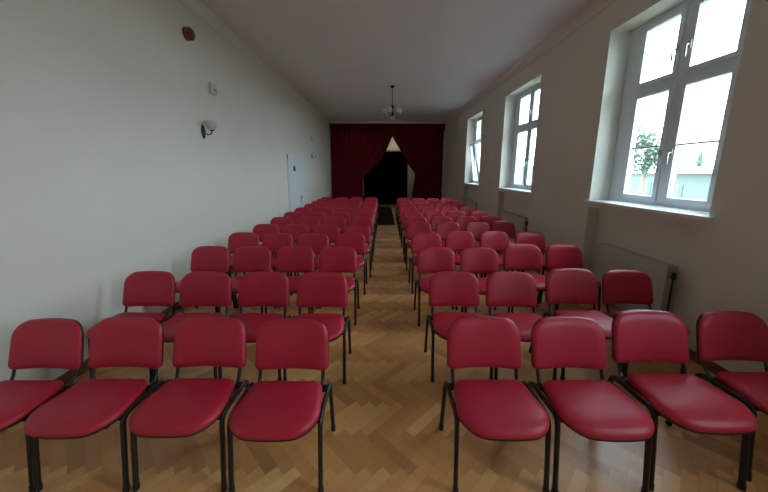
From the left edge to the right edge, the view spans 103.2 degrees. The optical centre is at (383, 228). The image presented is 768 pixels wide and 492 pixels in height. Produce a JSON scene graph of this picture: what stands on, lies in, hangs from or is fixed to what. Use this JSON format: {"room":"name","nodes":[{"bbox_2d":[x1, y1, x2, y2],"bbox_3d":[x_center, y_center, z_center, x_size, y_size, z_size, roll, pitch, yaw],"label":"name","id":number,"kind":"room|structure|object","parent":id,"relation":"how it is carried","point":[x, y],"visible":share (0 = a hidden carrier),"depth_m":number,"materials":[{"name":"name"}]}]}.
{"room":"small theater hall","nodes":[
{"label":"small theater hall","id":0,"kind":"room"},
{"bbox_2d":[0,0,331,381],"bbox_3d":[-2.792,-1.542,6.434,0.300,4.665,24.800,0,11,0],"label":"wall","id":1,"kind":"structure","parent":0,"point":[109,173],"depth_m":3.07,"materials":[{"name":"paint"}]},
{"bbox_2d":[54,268,233,385],"bbox_3d":[-2.645,0.801,4.987,0.020,0.090,20.700,0,11,0],"label":"baseboard","id":2,"kind":"structure","parent":1,"relation":"attached to","point":[66,377],"depth_m":2.66,"materials":[{"name":"brown"}]},
{"bbox_2d":[182,27,194,40],"bbox_3d":[-2.594,-2.605,4.079,0.102,0.164,0.164,0,11,0],"label":"fire alarm sounder","id":3,"kind":"object","parent":1,"relation":"attached to","point":[188,33],"visible":1,"depth_m":4.03,"materials":[{"name":"red plastic"}]},
{"bbox_2d":[201,120,217,138],"bbox_3d":[-2.534,-1.440,4.468,0.225,0.254,0.190,0,11,0],"label":"wall sconce","id":4,"kind":"object","parent":1,"relation":"attached to","point":[211,125],"visible":1,"depth_m":4.43,"materials":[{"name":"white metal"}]},
{"bbox_2d":[208,82,217,95],"bbox_3d":[-2.610,-2.137,4.675,0.066,0.160,0.150,0,11,0],"label":"box","id":5,"kind":"object","parent":1,"relation":"attached to","point":[212,87],"visible":1,"depth_m":4.62,"materials":[{"name":"grey plastic"}]},
{"bbox_2d":[179,0,329,124],"bbox_3d":[-2.611,-3.130,4.408,0.055,0.200,21.000,0,11,0],"label":"crown molding","id":6,"kind":"structure","parent":1,"relation":"attached to","point":[197,7],"depth_m":5.58,"materials":[{"name":"white paint"}]},
{"bbox_2d":[286,155,306,211],"bbox_3d":[-2.592,-1.092,9.395,0.095,2.200,1.860,0,11,0],"label":"door","id":7,"kind":"structure","parent":1,"relation":"in","point":[296,170],"depth_m":9.16,"materials":[{"name":"white paint"}]},
{"bbox_2d":[329,123,444,129],"bbox_3d":[0.197,-4.891,14.597,5.560,0.302,0.048,0,11,0],"label":"curtain valance","id":8,"kind":"object","parent":1,"relation":"attached to","point":[380,126],"visible":1,"depth_m":14.59,"materials":[{"name":"red fabric"}]},
{"bbox_2d":[330,121,444,123],"bbox_3d":[0.197,-5.047,14.501,5.460,0.100,0.120,0,11,0],"label":"crown molding","id":9,"kind":"structure","parent":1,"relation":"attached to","point":[382,122],"depth_m":14.46,"materials":[{"name":"white paint"}]},
{"bbox_3d":[-0.655,-4.078,16.026,3.920,0.040,0.040,0,11,0],"label":"rail","id":10,"kind":"object","parent":1,"relation":"attached to","visible":0},
{"bbox_2d":[364,151,407,203],"bbox_3d":[-0.578,-2.686,16.281,3.764,2.770,0.059,0,11,0],"label":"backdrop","id":11,"kind":"structure","parent":10,"relation":"hanging from","point":[387,181],"depth_m":16.29,"materials":[{"name":"black fabric"}]},
{"bbox_3d":[0.197,-5.053,14.724,5.620,0.036,0.034,0,11,0],"label":"rail","id":12,"kind":"object","parent":1,"relation":"attached to","visible":0},
{"bbox_2d":[330,129,392,201],"bbox_3d":[-1.065,-3.074,15.091,3.031,3.965,0.117,0,11,0],"label":"stage curtain","id":13,"kind":"object","parent":12,"relation":"hanging from","point":[354,152],"visible":0.9,"depth_m":14.99,"materials":[{"name":"red fabric"}]},
{"bbox_2d":[393,129,443,199],"bbox_3d":[1.704,-3.062,15.087,2.510,3.965,0.115,0,11,0],"label":"stage curtain","id":14,"kind":"object","parent":12,"relation":"hanging from","point":[422,150],"visible":0.83,"depth_m":14.99,"materials":[{"name":"red fabric"}]},
{"bbox_2d":[0,205,767,491],"bbox_3d":[0.246,0.748,5.580,5.840,0.001,21.900,0,11,0],"label":"floor","id":15,"kind":"structure","parent":0,"point":[366,458],"depth_m":1.98,"materials":[{"name":"brown wood"}]},
{"bbox_2d":[0,318,83,491],"bbox_3d":[-2.191,1.036,1.834,0.513,0.789,0.565,0,11,0],"label":"chair","id":16,"kind":"object","parent":15,"relation":"on","point":[45,342],"visible":0.85,"depth_m":1.96,"materials":[{"name":"red leather"}]},
{"bbox_2d":[24,316,164,491],"bbox_3d":[-1.673,1.031,1.832,0.524,0.806,0.577,0,11,0],"label":"chair","id":17,"kind":"object","parent":15,"relation":"on","point":[90,406],"visible":0.93,"depth_m":1.77,"materials":[{"name":"red leather"}]},
{"bbox_2d":[86,271,175,382],"bbox_3d":[-2.199,0.860,2.707,0.532,0.818,0.586,0,11,0],"label":"chair","id":18,"kind":"object","parent":15,"relation":"on","point":[141,288],"visible":0.49,"depth_m":2.85,"materials":[{"name":"red leather"}]},
{"bbox_2d":[129,315,249,491],"bbox_3d":[-1.134,1.031,1.841,0.524,0.806,0.577,0,11,0],"label":"chair","id":19,"kind":"object","parent":15,"relation":"on","point":[179,407],"visible":0.96,"depth_m":1.79,"materials":[{"name":"red leather"}]},
{"bbox_2d":[153,271,232,381],"bbox_3d":[-1.665,0.862,2.706,0.532,0.818,0.586,0,11,-1],"label":"chair","id":20,"kind":"object","parent":15,"relation":"on","point":[199,288],"visible":0.67,"depth_m":2.85,"materials":[{"name":"red leather"}]},
{"bbox_2d":[172,246,235,314],"bbox_3d":[-2.182,0.678,3.680,0.532,0.818,0.586,0,11,0],"label":"chair","id":21,"kind":"object","parent":15,"relation":"on","point":[203,258],"visible":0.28,"depth_m":3.82,"materials":[{"name":"red leather"}]},
{"bbox_2d":[228,232,258,277],"bbox_3d":[-2.163,0.516,4.555,0.532,0.818,0.586,0,11,0],"label":"chair","id":22,"kind":"object","parent":15,"relation":"on","point":[239,239],"visible":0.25,"depth_m":4.70,"materials":[{"name":"red leather"}]},
{"bbox_2d":[218,246,276,312],"bbox_3d":[-1.651,0.681,3.680,0.532,0.818,0.586,0,11,1],"label":"chair","id":23,"kind":"object","parent":15,"relation":"on","point":[246,258],"visible":0.46,"depth_m":3.82,"materials":[{"name":"red leather"}]},
{"bbox_2d":[218,271,290,380],"bbox_3d":[-1.121,0.864,2.705,0.532,0.818,0.586,0,11,0],"label":"chair","id":24,"kind":"object","parent":15,"relation":"on","point":[260,288],"visible":0.55,"depth_m":2.84,"materials":[{"name":"red leather"}]},
{"bbox_2d":[243,224,278,274],"bbox_3d":[-2.109,0.375,5.314,0.532,0.818,0.586,0,11,0],"label":"chair","id":25,"kind":"object","parent":15,"relation":"on","point":[261,230],"visible":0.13,"depth_m":5.46,"materials":[{"name":"red leather"}]},
{"bbox_2d":[262,233,295,294],"bbox_3d":[-1.617,0.525,4.518,0.532,0.818,0.586,0,11,-1],"label":"chair","id":26,"kind":"object","parent":15,"relation":"on","point":[274,242],"visible":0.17,"depth_m":4.66,"materials":[{"name":"red leather"}]},
{"bbox_2d":[227,317,335,491],"bbox_3d":[-0.589,1.037,1.820,0.524,0.806,0.577,0,11,0],"label":"chair","id":27,"kind":"object","parent":15,"relation":"on","point":[266,411],"visible":1,"depth_m":1.79,"materials":[{"name":"red leather"}]},
{"bbox_2d":[270,217,294,254],"bbox_3d":[-2.113,0.216,6.165,0.532,0.818,0.586,0,11,1],"label":"chair","id":28,"kind":"object","parent":15,"relation":"on","point":[281,222],"visible":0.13,"depth_m":6.31,"materials":[{"name":"red leather"}]},
{"bbox_2d":[265,246,318,312],"bbox_3d":[-1.107,0.683,3.679,0.532,0.818,0.586,0,11,0],"label":"chair","id":29,"kind":"object","parent":15,"relation":"on","point":[291,258],"visible":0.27,"depth_m":3.82,"materials":[{"name":"red leather"}]},
{"bbox_2d":[275,224,308,271],"bbox_3d":[-1.568,0.378,5.309,0.532,0.818,0.586,0,11,0],"label":"chair","id":30,"kind":"object","parent":15,"relation":"on","point":[295,230],"visible":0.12,"depth_m":5.46,"materials":[{"name":"red leather"}]},
{"bbox_2d":[283,212,303,223],"bbox_3d":[-2.108,0.057,6.991,0.527,0.806,0.586,0,11,0],"label":"chair","id":31,"kind":"object","parent":15,"relation":"on","point":[295,216],"visible":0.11,"depth_m":7.14,"materials":[{"name":"red leather"}]},
{"bbox_2d":[294,207,311,216],"bbox_3d":[-2.109,-0.104,7.854,0.527,0.806,0.586,0,11,1],"label":"chair","id":32,"kind":"object","parent":15,"relation":"on","point":[304,210],"visible":0.11,"depth_m":8.00,"materials":[{"name":"red leather"}]},
{"bbox_2d":[296,217,319,256],"bbox_3d":[-1.556,0.214,6.189,0.532,0.818,0.586,0,11,0],"label":"chair","id":33,"kind":"object","parent":15,"relation":"on","point":[311,222],"visible":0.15,"depth_m":6.33,"materials":[{"name":"red leather"}]},
{"bbox_2d":[290,233,328,295],"bbox_3d":[-1.071,0.527,4.520,0.532,0.818,0.586,0,11,-1],"label":"chair","id":34,"kind":"object","parent":15,"relation":"on","point":[316,242],"visible":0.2,"depth_m":4.66,"materials":[{"name":"red leather"}]},
{"bbox_2d":[304,204,319,211],"bbox_3d":[-2.104,-0.284,8.824,0.527,0.806,0.586,0,11,1],"label":"chair","id":35,"kind":"object","parent":15,"relation":"on","point":[313,207],"visible":0.16,"depth_m":8.97,"materials":[{"name":"red leather"}]},
{"bbox_2d":[306,212,325,232],"bbox_3d":[-1.565,0.068,6.945,0.527,0.806,0.586,0,11,-1],"label":"chair","id":36,"kind":"object","parent":15,"relation":"on","point":[320,215],"visible":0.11,"depth_m":7.09,"materials":[{"name":"red leather"}]},
{"bbox_2d":[283,272,351,383],"bbox_3d":[-0.574,0.867,2.704,0.532,0.818,0.586,0,11,0],"label":"chair","id":37,"kind":"object","parent":15,"relation":"on","point":[314,289],"visible":0.73,"depth_m":2.84,"materials":[{"name":"red leather"}]},
{"bbox_2d":[316,207,333,217],"bbox_3d":[-1.550,-0.108,7.891,0.527,0.806,0.586,0,11,1],"label":"chair","id":38,"kind":"object","parent":15,"relation":"on","point":[327,210],"visible":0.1,"depth_m":8.04,"materials":[{"name":"red leather"}]},
{"bbox_2d":[313,224,339,246],"bbox_3d":[-1.018,0.383,5.292,0.532,0.818,0.586,0,11,1],"label":"chair","id":39,"kind":"object","parent":15,"relation":"on","point":[330,230],"visible":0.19,"depth_m":5.44,"materials":[{"name":"red leather"}]},
{"bbox_2d":[323,204,338,211],"bbox_3d":[-1.558,-0.287,8.848,0.527,0.806,0.586,0,11,1],"label":"chair","id":40,"kind":"object","parent":15,"relation":"on","point":[334,207],"visible":0.12,"depth_m":9.00,"materials":[{"name":"red leather"}]},
{"bbox_2d":[323,217,345,232],"bbox_3d":[-1.014,0.214,6.205,0.532,0.818,0.586,0,11,-1],"label":"chair","id":41,"kind":"object","parent":15,"relation":"on","point":[340,222],"visible":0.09,"depth_m":6.35,"materials":[{"name":"red leather"}]},
{"bbox_2d":[311,246,359,325],"bbox_3d":[-0.572,0.686,3.678,0.532,0.818,0.586,0,11,0],"label":"chair","id":42,"kind":"object","parent":15,"relation":"on","point":[339,259],"visible":0.56,"depth_m":3.82,"materials":[{"name":"red leather"}]},
{"bbox_2d":[330,212,349,244],"bbox_3d":[-1.010,0.062,6.988,0.527,0.806,0.586,0,11,-1],"label":"chair","id":43,"kind":"object","parent":15,"relation":"on","point":[345,215],"visible":0.2,"depth_m":7.13,"materials":[{"name":"red leather"}]},
{"bbox_2d":[336,208,353,219],"bbox_3d":[-1.009,-0.099,7.851,0.527,0.806,0.586,0,11,0],"label":"chair","id":44,"kind":"object","parent":15,"relation":"on","point":[350,211],"visible":0.12,"depth_m":8.00,"materials":[{"name":"red leather"}]},
{"bbox_2d":[341,204,356,213],"bbox_3d":[-1.004,-0.279,8.821,0.527,0.806,0.586,0,11,0],"label":"chair","id":45,"kind":"object","parent":15,"relation":"on","point":[353,206],"visible":0.17,"depth_m":8.97,"materials":[{"name":"red leather"}]},
{"bbox_2d":[335,233,367,294],"bbox_3d":[-0.516,0.522,4.560,0.532,0.818,0.586,0,11,1],"label":"chair","id":46,"kind":"object","parent":15,"relation":"on","point":[356,241],"visible":0.58,"depth_m":4.70,"materials":[{"name":"red leather"}]},
{"bbox_2d":[344,225,371,276],"bbox_3d":[-0.467,0.388,5.281,0.532,0.818,0.586,0,11,0],"label":"chair","id":47,"kind":"object","parent":15,"relation":"on","point":[363,229],"visible":0.48,"depth_m":5.42,"materials":[{"name":"red leather"}]},
{"bbox_2d":[350,217,373,261],"bbox_3d":[-0.460,0.220,6.184,0.532,0.818,0.586,0,11,0],"label":"chair","id":48,"kind":"object","parent":15,"relation":"on","point":[367,221],"visible":0.38,"depth_m":6.33,"materials":[{"name":"red leather"}]},
{"bbox_2d":[354,212,374,250],"bbox_3d":[-0.456,0.070,6.954,0.527,0.806,0.586,0,11,-1],"label":"chair","id":49,"kind":"object","parent":15,"relation":"on","point":[358,214],"visible":0.25,"depth_m":7.10,"materials":[{"name":"red leather"}]},
{"bbox_2d":[357,208,375,237],"bbox_3d":[-0.462,-0.102,7.882,0.527,0.806,0.586,0,11,0],"label":"chair","id":50,"kind":"object","parent":15,"relation":"on","point":[371,210],"visible":0.27,"depth_m":8.03,"materials":[{"name":"red leather"}]},
{"bbox_2d":[360,204,376,233],"bbox_3d":[-0.450,-0.277,8.819,0.527,0.806,0.586,0,11,0],"label":"chair","id":51,"kind":"object","parent":15,"relation":"on","point":[373,206],"visible":0.29,"depth_m":8.96,"materials":[{"name":"red leather"}]},
{"bbox_2d":[362,201,377,225],"bbox_3d":[-0.446,-0.428,9.632,0.527,0.806,0.586,0,11,0],"label":"chair","id":52,"kind":"object","parent":15,"relation":"on","point":[364,202],"visible":0.25,"depth_m":9.79,"materials":[{"name":"red leather"}]},
{"bbox_2d":[378,207,394,224],"bbox_3d":[0.069,-0.585,12.707,0.660,0.012,5.200,0,11,0],"label":"carpet runner","id":53,"kind":"object","parent":15,"relation":"on","point":[385,215],"visible":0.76,"depth_m":12.01,"materials":[{"name":"black carpet"}]},
{"bbox_2d":[397,200,411,225],"bbox_3d":[0.725,-0.498,10.034,0.527,0.806,0.586,0,11,0],"label":"chair","id":54,"kind":"object","parent":15,"relation":"on","point":[400,201],"visible":0.34,"depth_m":10.18,"materials":[{"name":"red leather"}]},
{"bbox_2d":[398,203,413,231],"bbox_3d":[0.711,-0.330,9.130,0.527,0.806,0.586,0,11,-1],"label":"chair","id":55,"kind":"object","parent":15,"relation":"on","point":[400,204],"visible":0.41,"depth_m":9.27,"materials":[{"name":"red leather"}]},
{"bbox_2d":[399,206,416,238],"bbox_3d":[0.698,-0.153,8.182,0.527,0.806,0.586,0,11,0],"label":"chair","id":56,"kind":"object","parent":15,"relation":"on","point":[406,208],"visible":0.41,"depth_m":8.33,"materials":[{"name":"red leather"}]},
{"bbox_2d":[401,211,421,247],"bbox_3d":[0.691,0.021,7.247,0.527,0.806,0.586,0,11,1],"label":"chair","id":57,"kind":"object","parent":15,"relation":"on","point":[405,214],"visible":0.4,"depth_m":7.39,"materials":[{"name":"red leather"}]},
{"bbox_2d":[403,216,426,259],"bbox_3d":[0.688,0.198,6.326,0.532,0.818,0.586,0,11,1],"label":"chair","id":58,"kind":"object","parent":15,"relation":"on","point":[411,218],"visible":0.39,"depth_m":6.47,"materials":[{"name":"red leather"}]},
{"bbox_2d":[404,222,431,270],"bbox_3d":[0.676,0.327,5.634,0.532,0.818,0.586,0,11,1],"label":"chair","id":59,"kind":"object","parent":15,"relation":"on","point":[412,228],"visible":0.49,"depth_m":5.78,"materials":[{"name":"red leather"}]},
{"bbox_2d":[408,232,441,293],"bbox_3d":[0.675,0.518,4.604,0.532,0.818,0.586,0,11,-1],"label":"chair","id":60,"kind":"object","parent":15,"relation":"on","point":[420,240],"visible":0.48,"depth_m":4.75,"materials":[{"name":"red leather"}]},
{"bbox_2d":[417,203,434,231],"bbox_3d":[1.259,-0.324,9.113,0.527,0.806,0.586,0,11,0],"label":"chair","id":61,"kind":"object","parent":15,"relation":"on","point":[420,205],"visible":0.13,"depth_m":9.26,"materials":[{"name":"red leather"}]},
{"bbox_2d":[420,206,437,216],"bbox_3d":[1.257,-0.154,8.200,0.527,0.806,0.586,0,11,0],"label":"chair","id":62,"kind":"object","parent":15,"relation":"on","point":[423,210],"visible":0.13,"depth_m":8.35,"materials":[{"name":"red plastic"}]},
{"bbox_2d":[424,211,443,240],"bbox_3d":[1.250,0.011,7.311,0.527,0.806,0.586,0,11,-1],"label":"chair","id":63,"kind":"object","parent":15,"relation":"on","point":[428,215],"visible":0.14,"depth_m":7.46,"materials":[{"name":"red leather"}]},
{"bbox_2d":[430,200,443,206],"bbox_3d":[1.800,-0.500,10.068,0.527,0.806,0.586,0,11,1],"label":"chair","id":64,"kind":"object","parent":15,"relation":"on","point":[433,202],"visible":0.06,"depth_m":10.22,"materials":[{"name":"red leather"}]},
{"bbox_2d":[413,247,463,326],"bbox_3d":[0.663,0.693,3.666,0.532,0.818,0.586,0,11,-1],"label":"chair","id":65,"kind":"object","parent":15,"relation":"on","point":[429,259],"visible":0.63,"depth_m":3.81,"materials":[{"name":"red leather"}]},
{"bbox_2d":[435,203,449,210],"bbox_3d":[1.803,-0.322,9.110,0.527,0.806,0.586,0,11,1],"label":"chair","id":66,"kind":"object","parent":15,"relation":"on","point":[438,206],"visible":0.12,"depth_m":9.26,"materials":[{"name":"red leather"}]},
{"bbox_2d":[430,216,455,253],"bbox_3d":[1.236,0.191,6.375,0.532,0.818,0.586,0,11,1],"label":"chair","id":67,"kind":"object","parent":15,"relation":"on","point":[434,220],"visible":0.15,"depth_m":6.52,"materials":[{"name":"red leather"}]},
{"bbox_2d":[435,222,460,253],"bbox_3d":[1.227,0.332,5.617,0.532,0.818,0.586,0,11,-1],"label":"chair","id":68,"kind":"object","parent":15,"relation":"on","point":[441,228],"visible":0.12,"depth_m":5.76,"materials":[{"name":"red leather"}]},
{"bbox_2d":[440,206,456,215],"bbox_3d":[1.802,-0.155,8.216,0.527,0.806,0.586,0,11,0],"label":"chair","id":69,"kind":"object","parent":15,"relation":"on","point":[445,209],"visible":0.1,"depth_m":8.37,"materials":[{"name":"red leather"}]},
{"bbox_2d":[444,211,465,240],"bbox_3d":[1.784,0.014,7.304,0.527,0.806,0.586,0,11,0],"label":"chair","id":70,"kind":"object","parent":15,"relation":"on","point":[452,214],"visible":0.14,"depth_m":7.45,"materials":[{"name":"red leather"}]},
{"bbox_2d":[424,271,492,382],"bbox_3d":[0.671,0.867,2.732,0.532,0.818,0.586,0,11,0],"label":"chair","id":71,"kind":"object","parent":15,"relation":"on","point":[446,288],"visible":0.7,"depth_m":2.87,"materials":[{"name":"red leather"}]},
{"bbox_2d":[452,203,466,210],"bbox_3d":[2.342,-0.326,9.147,0.527,0.806,0.586,0,11,-1],"label":"chair","id":72,"kind":"object","parent":15,"relation":"on","point":[458,206],"visible":0.12,"depth_m":9.30,"materials":[{"name":"red leather"}]},
{"bbox_2d":[445,231,481,276],"bbox_3d":[1.226,0.498,4.727,0.532,0.818,0.586,0,11,0],"label":"chair","id":73,"kind":"object","parent":15,"relation":"on","point":[454,240],"visible":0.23,"depth_m":4.87,"materials":[{"name":"red leather"}]},
{"bbox_2d":[453,216,477,253],"bbox_3d":[1.785,0.188,6.406,0.532,0.818,0.586,0,11,-1],"label":"chair","id":74,"kind":"object","parent":15,"relation":"on","point":[462,221],"visible":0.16,"depth_m":6.55,"materials":[{"name":"red leather"}]},
{"bbox_2d":[460,207,476,215],"bbox_3d":[2.340,-0.153,8.214,0.527,0.806,0.586,0,11,-1],"label":"chair","id":75,"kind":"object","parent":15,"relation":"on","point":[467,210],"visible":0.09,"depth_m":8.36,"materials":[{"name":"red leather"}]},
{"bbox_2d":[469,211,487,221],"bbox_3d":[2.338,0.023,7.272,0.527,0.806,0.586,0,11,-1],"label":"chair","id":76,"kind":"object","parent":15,"relation":"on","point":[477,214],"visible":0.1,"depth_m":7.42,"materials":[{"name":"red leather"}]},
{"bbox_2d":[465,222,497,253],"bbox_3d":[1.784,0.340,5.589,0.532,0.818,0.586,0,11,-1],"label":"chair","id":77,"kind":"object","parent":15,"relation":"on","point":[476,228],"visible":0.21,"depth_m":5.73,"materials":[{"name":"red leather"}]},
{"bbox_2d":[455,247,509,312],"bbox_3d":[1.203,0.695,3.665,0.532,0.818,0.586,0,11,0],"label":"chair","id":78,"kind":"object","parent":15,"relation":"on","point":[483,260],"visible":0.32,"depth_m":3.81,"materials":[{"name":"red leather"}]},
{"bbox_2d":[478,216,500,252],"bbox_3d":[2.334,0.179,6.465,0.532,0.818,0.586,0,11,0],"label":"chair","id":79,"kind":"object","parent":15,"relation":"on","point":[485,219],"visible":0.11,"depth_m":6.61,"materials":[{"name":"red leather"}]},
{"bbox_2d":[439,315,550,491],"bbox_3d":[0.654,1.035,1.827,0.532,0.818,0.586,0,11,0],"label":"chair","id":80,"kind":"object","parent":15,"relation":"on","point":[492,410],"visible":1,"depth_m":1.79,"materials":[{"name":"red leather"}]},
{"bbox_2d":[476,231,519,276],"bbox_3d":[1.780,0.500,4.726,0.532,0.818,0.586,0,11,-1],"label":"chair","id":81,"kind":"object","parent":15,"relation":"on","point":[496,240],"visible":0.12,"depth_m":4.87,"materials":[{"name":"red leather"}]},
{"bbox_2d":[490,221,514,243],"bbox_3d":[2.325,0.307,5.777,0.532,0.818,0.586,0,11,1],"label":"chair","id":82,"kind":"object","parent":15,"relation":"on","point":[508,227],"visible":0.3,"depth_m":5.92,"materials":[{"name":"red leather"}]},
{"bbox_2d":[501,211,527,239],"bbox_3d":[3.049,0.071,7.091,0.145,0.801,1.376,0,11,0],"label":"radiator","id":83,"kind":"object","parent":15,"relation":"on","point":[520,222],"visible":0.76,"depth_m":6.80,"materials":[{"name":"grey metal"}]},
{"bbox_2d":[502,211,527,218],"bbox_3d":[3.034,-0.321,7.053,0.110,0.016,1.300,0,11,0],"label":"grille","id":84,"kind":"object","parent":83,"relation":"attached to","point":[503,212],"depth_m":6.98,"materials":[{"name":"grey metal"}]},
{"bbox_2d":[486,271,556,379],"bbox_3d":[1.211,0.869,2.731,0.532,0.818,0.586,0,11,0],"label":"chair","id":85,"kind":"object","parent":15,"relation":"on","point":[506,288],"visible":0.61,"depth_m":2.87,"materials":[{"name":"red leather"}]},
{"bbox_2d":[511,232,545,274],"bbox_3d":[2.321,0.513,4.666,0.532,0.818,0.586,0,11,1],"label":"chair","id":86,"kind":"object","parent":15,"relation":"on","point":[535,238],"visible":0.28,"depth_m":4.81,"materials":[{"name":"red leather"}]},
{"bbox_2d":[503,244,556,312],"bbox_3d":[1.784,0.669,3.751,0.548,0.842,0.603,0,11,0],"label":"chair","id":87,"kind":"object","parent":15,"relation":"on","point":[515,256],"visible":0.48,"depth_m":3.90,"materials":[{"name":"red leather"}]},
{"bbox_2d":[539,244,600,310],"bbox_3d":[2.374,0.666,3.850,0.532,0.818,0.586,0,11,1],"label":"chair","id":88,"kind":"object","parent":15,"relation":"on","point":[556,255],"visible":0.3,"depth_m":3.99,"materials":[{"name":"red leather"}]},
{"bbox_2d":[542,268,625,379],"bbox_3d":[1.801,0.854,2.758,0.548,0.842,0.603,0,11,0],"label":"chair","id":89,"kind":"object","parent":15,"relation":"on","point":[562,285],"visible":0.66,"depth_m":2.90,"materials":[{"name":"red leather"}]},
{"bbox_2d":[528,316,654,491],"bbox_3d":[1.204,1.037,1.826,0.532,0.818,0.586,0,11,0],"label":"chair","id":90,"kind":"object","parent":15,"relation":"on","point":[596,410],"visible":0.97,"depth_m":1.78,"materials":[{"name":"red leather"}]},
{"bbox_2d":[593,243,677,311],"bbox_3d":[3.041,0.695,3.739,0.145,0.801,1.136,0,11,0],"label":"radiator","id":91,"kind":"object","parent":15,"relation":"on","point":[662,274],"visible":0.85,"depth_m":3.50,"materials":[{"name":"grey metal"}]},
{"bbox_2d":[597,243,677,266],"bbox_3d":[3.025,0.302,3.700,0.110,0.016,1.060,0,11,0],"label":"grille","id":92,"kind":"object","parent":91,"relation":"attached to","point":[656,262],"depth_m":3.60,"materials":[{"name":"grey metal"}]},
{"bbox_2d":[602,270,689,377],"bbox_3d":[2.366,0.861,2.798,0.532,0.818,0.586,0,11,0],"label":"chair","id":93,"kind":"object","parent":15,"relation":"on","point":[618,286],"visible":0.43,"depth_m":2.94,"materials":[{"name":"red leather"}]},
{"bbox_2d":[607,309,757,491],"bbox_3d":[1.769,1.020,1.863,0.548,0.842,0.603,0,11,0],"label":"chair","id":94,"kind":"object","parent":15,"relation":"on","point":[686,401],"visible":0.96,"depth_m":1.81,"materials":[{"name":"red faux leather"},{"name":"black enamel steel"}]},
{"bbox_2d":[694,311,767,481],"bbox_3d":[2.374,1.026,1.913,0.532,0.818,0.586,0,11,0],"label":"chair","id":95,"kind":"object","parent":15,"relation":"on","point":[720,335],"visible":0.86,"depth_m":2.05,"materials":[{"name":"red faux leather"},{"name":"black enamel steel"}]},
{"bbox_2d":[200,0,592,120],"bbox_3d":[0.301,-3.674,6.029,6.470,0.300,24.800,0,11,0],"label":"ceiling","id":96,"kind":"structure","parent":0,"point":[344,57],"depth_m":5.77,"materials":[{"name":"paint"}]},
{"bbox_2d":[382,85,401,119],"bbox_3d":[0.248,-3.547,8.625,0.581,0.900,0.585,0,11,0],"label":"chandelier","id":97,"kind":"object","parent":96,"relation":"hanging from","point":[389,109],"visible":1,"depth_m":8.59,"materials":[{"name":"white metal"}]},
{"bbox_2d":[387,136,414,201],"bbox_3d":[0.196,-3.607,17.739,5.620,4.115,0.200,0,11,0],"label":"wall","id":98,"kind":"structure","parent":0,"point":[392,145],"depth_m":17.73,"materials":[{"name":"white paint"}]},
{"bbox_2d":[441,0,767,371],"bbox_3d":[3.238,-1.509,6.526,0.520,4.115,24.600,0,11,0],"label":"wall","id":99,"kind":"structure","parent":0,"point":[722,263],"depth_m":4.13,"materials":[{"name":"paint"}]},
{"bbox_2d":[465,199,476,208],"bbox_3d":[3.058,-0.560,10.483,0.145,0.801,1.376,0,11,0],"label":"radiator","id":100,"kind":"object","parent":99,"relation":"attached to","point":[470,203],"visible":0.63,"depth_m":10.39,"materials":[{"name":"white metal"}]},
{"bbox_2d":[463,116,482,185],"bbox_3d":[3.264,-2.575,10.152,0.650,2.255,1.780,0,11,0],"label":"window","id":101,"kind":"structure","parent":99,"relation":"in","point":[474,159],"depth_m":10.58,"materials":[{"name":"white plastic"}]},
{"bbox_2d":[496,83,540,193],"bbox_3d":[3.255,-1.947,6.775,0.650,2.255,1.810,0,11,0],"label":"window","id":102,"kind":"structure","parent":99,"relation":"in","point":[519,128],"depth_m":6.94,"materials":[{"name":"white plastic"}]},
{"bbox_2d":[445,0,615,125],"bbox_3d":[2.954,-3.105,4.399,0.055,0.200,21.000,0,11,0],"label":"crown molding","id":103,"kind":"structure","parent":99,"relation":"attached to","point":[595,7],"depth_m":5.53,"materials":[{"name":"paint"}]},
{"bbox_2d":[542,267,729,374],"bbox_3d":[2.955,0.825,4.978,0.020,0.090,20.700,0,11,0],"label":"baseboard","id":104,"kind":"structure","parent":99,"relation":"attached to","point":[713,367],"depth_m":2.74,"materials":[{"name":"brown"}]},
{"bbox_2d":[584,0,752,220],"bbox_3d":[3.247,-1.315,3.378,0.650,2.255,1.740,0,11,0],"label":"window","id":105,"kind":"structure","parent":99,"relation":"in","point":[685,73],"depth_m":3.41,"materials":[{"name":"white plastic"}]},
{"label":"outside","id":106,"kind":"structure","parent":0,"visible":0},
{"bbox_3d":[71.769,1.577,20.455,136.520,0.100,200.000,0,11,0],"label":"ground","id":107,"kind":"structure","parent":106,"visible":0},
{"bbox_2d":[520,155,533,184],"bbox_3d":[34.151,-10.597,61.006,10.000,8.700,19.000,0,11,0],"label":"house","id":108,"kind":"structure","parent":107,"relation":"on","point":[522,169],"depth_m":64.34,"materials":[{"name":"metal"}]},
{"bbox_2d":[632,121,681,194],"bbox_3d":[21.099,-4.050,24.680,3.868,9.012,4.232,7,12,31],"label":"tree","id":109,"kind":"object","parent":107,"relation":"on","point":[649,153],"visible":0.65,"depth_m":24.11,"materials":[{"name":"green plant"}]},
{"bbox_2d":[628,167,712,199],"bbox_3d":[30.046,-1.725,21.981,10.000,5.500,26.000,0,11,0],"label":"house","id":110,"kind":"structure","parent":107,"relation":"on","point":[690,182],"depth_m":25.81,"materials":[{"name":"painted plaster"},{"name":"roof tile"},{"name":"glass"}]},
{"bbox_2d":[694,150,703,166],"bbox_3d":[44.264,-6.947,42.837,3.488,8.251,3.654,-2,11,-13],"label":"conifer","id":111,"kind":"object","parent":107,"relation":"on","point":[699,162],"visible":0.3,"depth_m":42.20,"materials":[{"name":"green plant"}]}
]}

